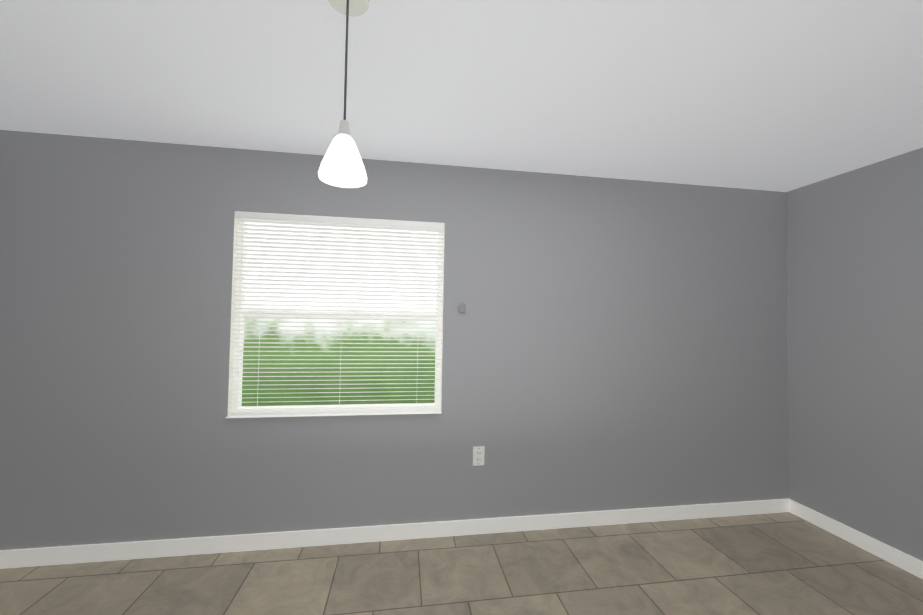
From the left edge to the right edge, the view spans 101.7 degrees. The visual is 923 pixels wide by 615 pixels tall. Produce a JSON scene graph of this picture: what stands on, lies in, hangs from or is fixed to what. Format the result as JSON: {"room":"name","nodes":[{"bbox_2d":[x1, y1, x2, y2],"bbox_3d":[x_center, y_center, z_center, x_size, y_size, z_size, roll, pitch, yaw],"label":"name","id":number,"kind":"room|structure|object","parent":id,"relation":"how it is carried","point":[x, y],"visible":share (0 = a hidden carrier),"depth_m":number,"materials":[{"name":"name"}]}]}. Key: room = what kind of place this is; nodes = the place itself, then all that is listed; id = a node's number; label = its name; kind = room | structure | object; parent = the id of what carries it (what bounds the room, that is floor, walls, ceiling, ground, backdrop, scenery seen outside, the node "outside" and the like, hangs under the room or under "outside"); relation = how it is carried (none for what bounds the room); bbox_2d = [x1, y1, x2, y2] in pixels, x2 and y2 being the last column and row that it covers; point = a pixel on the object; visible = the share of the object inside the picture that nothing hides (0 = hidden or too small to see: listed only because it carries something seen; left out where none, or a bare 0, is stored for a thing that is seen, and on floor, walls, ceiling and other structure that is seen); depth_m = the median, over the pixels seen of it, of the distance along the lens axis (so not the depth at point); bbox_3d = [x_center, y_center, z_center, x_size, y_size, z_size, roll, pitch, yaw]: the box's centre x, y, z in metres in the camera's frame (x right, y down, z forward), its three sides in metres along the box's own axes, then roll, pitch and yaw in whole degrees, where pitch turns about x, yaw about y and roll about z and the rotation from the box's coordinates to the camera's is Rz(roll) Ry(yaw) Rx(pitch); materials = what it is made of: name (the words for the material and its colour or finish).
{"room":"empty dining room","nodes":[
{"label":"empty dining room","id":0,"kind":"room"},
{"bbox_2d":[0,130,787,549],"bbox_3d":[-0.113,0.150,2.358,5.140,2.460,0.120,1,-2,-9],"label":"wall","id":1,"kind":"structure","parent":0,"point":[618,344],"depth_m":2.25,"materials":[{"name":"grey paint"}]},
{"bbox_2d":[226,222,443,417],"bbox_3d":[-0.710,0.046,2.240,1.198,1.158,0.125,1,-2,-9],"label":"window","id":2,"kind":"structure","parent":1,"relation":"in","point":[238,397],"depth_m":2.22,"materials":[{"name":"white"}]},
{"bbox_2d":[228,211,443,415],"bbox_3d":[-0.707,0.044,2.220,1.192,1.154,0.040,1,-2,-9],"label":"window blinds","id":3,"kind":"object","parent":2,"relation":"attached to","point":[271,218],"visible":1,"depth_m":2.21,"materials":[{"name":"white plastic"}]},
{"bbox_2d":[0,498,787,568],"bbox_3d":[-0.123,1.332,2.257,4.900,0.090,0.014,1,-2,-9],"label":"baseboard","id":4,"kind":"structure","parent":1,"relation":"attached to","point":[42,556],"depth_m":2.18,"materials":[{"name":"white wood"}]},
{"bbox_2d":[459,304,464,311],"bbox_3d":[0.003,0.005,2.309,0.040,0.050,0.017,1,-2,-9],"label":"thermostat","id":5,"kind":"object","parent":1,"relation":"attached to","point":[461,307],"visible":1,"depth_m":2.30,"materials":[{"name":"grey plastic"}]},
{"bbox_2d":[473,446,484,465],"bbox_3d":[0.106,0.912,2.306,0.072,0.116,0.008,1,-2,-9],"label":"outlet","id":6,"kind":"object","parent":1,"relation":"attached to","point":[478,455],"visible":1,"depth_m":2.30,"materials":[{"name":"white plastic"}]},
{"bbox_2d":[0,512,922,614],"bbox_3d":[0.394,1.319,-1.097,5.140,0.060,7.040,1,-2,-9],"label":"floor","id":7,"kind":"structure","parent":0,"point":[785,563],"depth_m":1.90,"materials":[{"name":"tile"}]},
{"bbox_2d":[0,0,922,191],"bbox_3d":[0.112,-0.945,1.050,5.140,0.060,2.830,1,-2,-9],"label":"ceiling","id":8,"kind":"structure","parent":0,"point":[779,95],"depth_m":1.50,"materials":[{"name":"white paint"}]},
{"bbox_2d":[318,0,368,187],"bbox_3d":[-0.336,-0.643,1.089,0.136,0.554,0.136,1,-2,-9],"label":"pendant lamp","id":9,"kind":"object","parent":8,"relation":"hanging from","point":[342,165],"visible":0.98,"depth_m":1.08,"materials":[{"name":"white glass"}]},
{"bbox_2d":[788,147,922,560],"bbox_3d":[2.583,0.166,1.342,0.120,2.460,2.670,1,-2,-9],"label":"wall","id":10,"kind":"structure","parent":0,"point":[855,237],"depth_m":2.24,"materials":[{"name":"grey paint"}]},
{"bbox_2d":[788,498,922,578],"bbox_3d":[2.497,1.348,1.287,0.015,0.090,2.687,1,-2,-9],"label":"baseboard","id":11,"kind":"structure","parent":10,"relation":"attached to","point":[900,559],"depth_m":2.21,"materials":[{"name":"white wood"}]},
{"label":"outside","id":12,"kind":"structure","parent":0,"visible":0},
{"bbox_2d":[241,222,437,405],"bbox_3d":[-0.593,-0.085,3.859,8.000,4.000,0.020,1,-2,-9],"label":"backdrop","id":13,"kind":"structure","parent":12,"point":[378,393],"depth_m":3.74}
]}

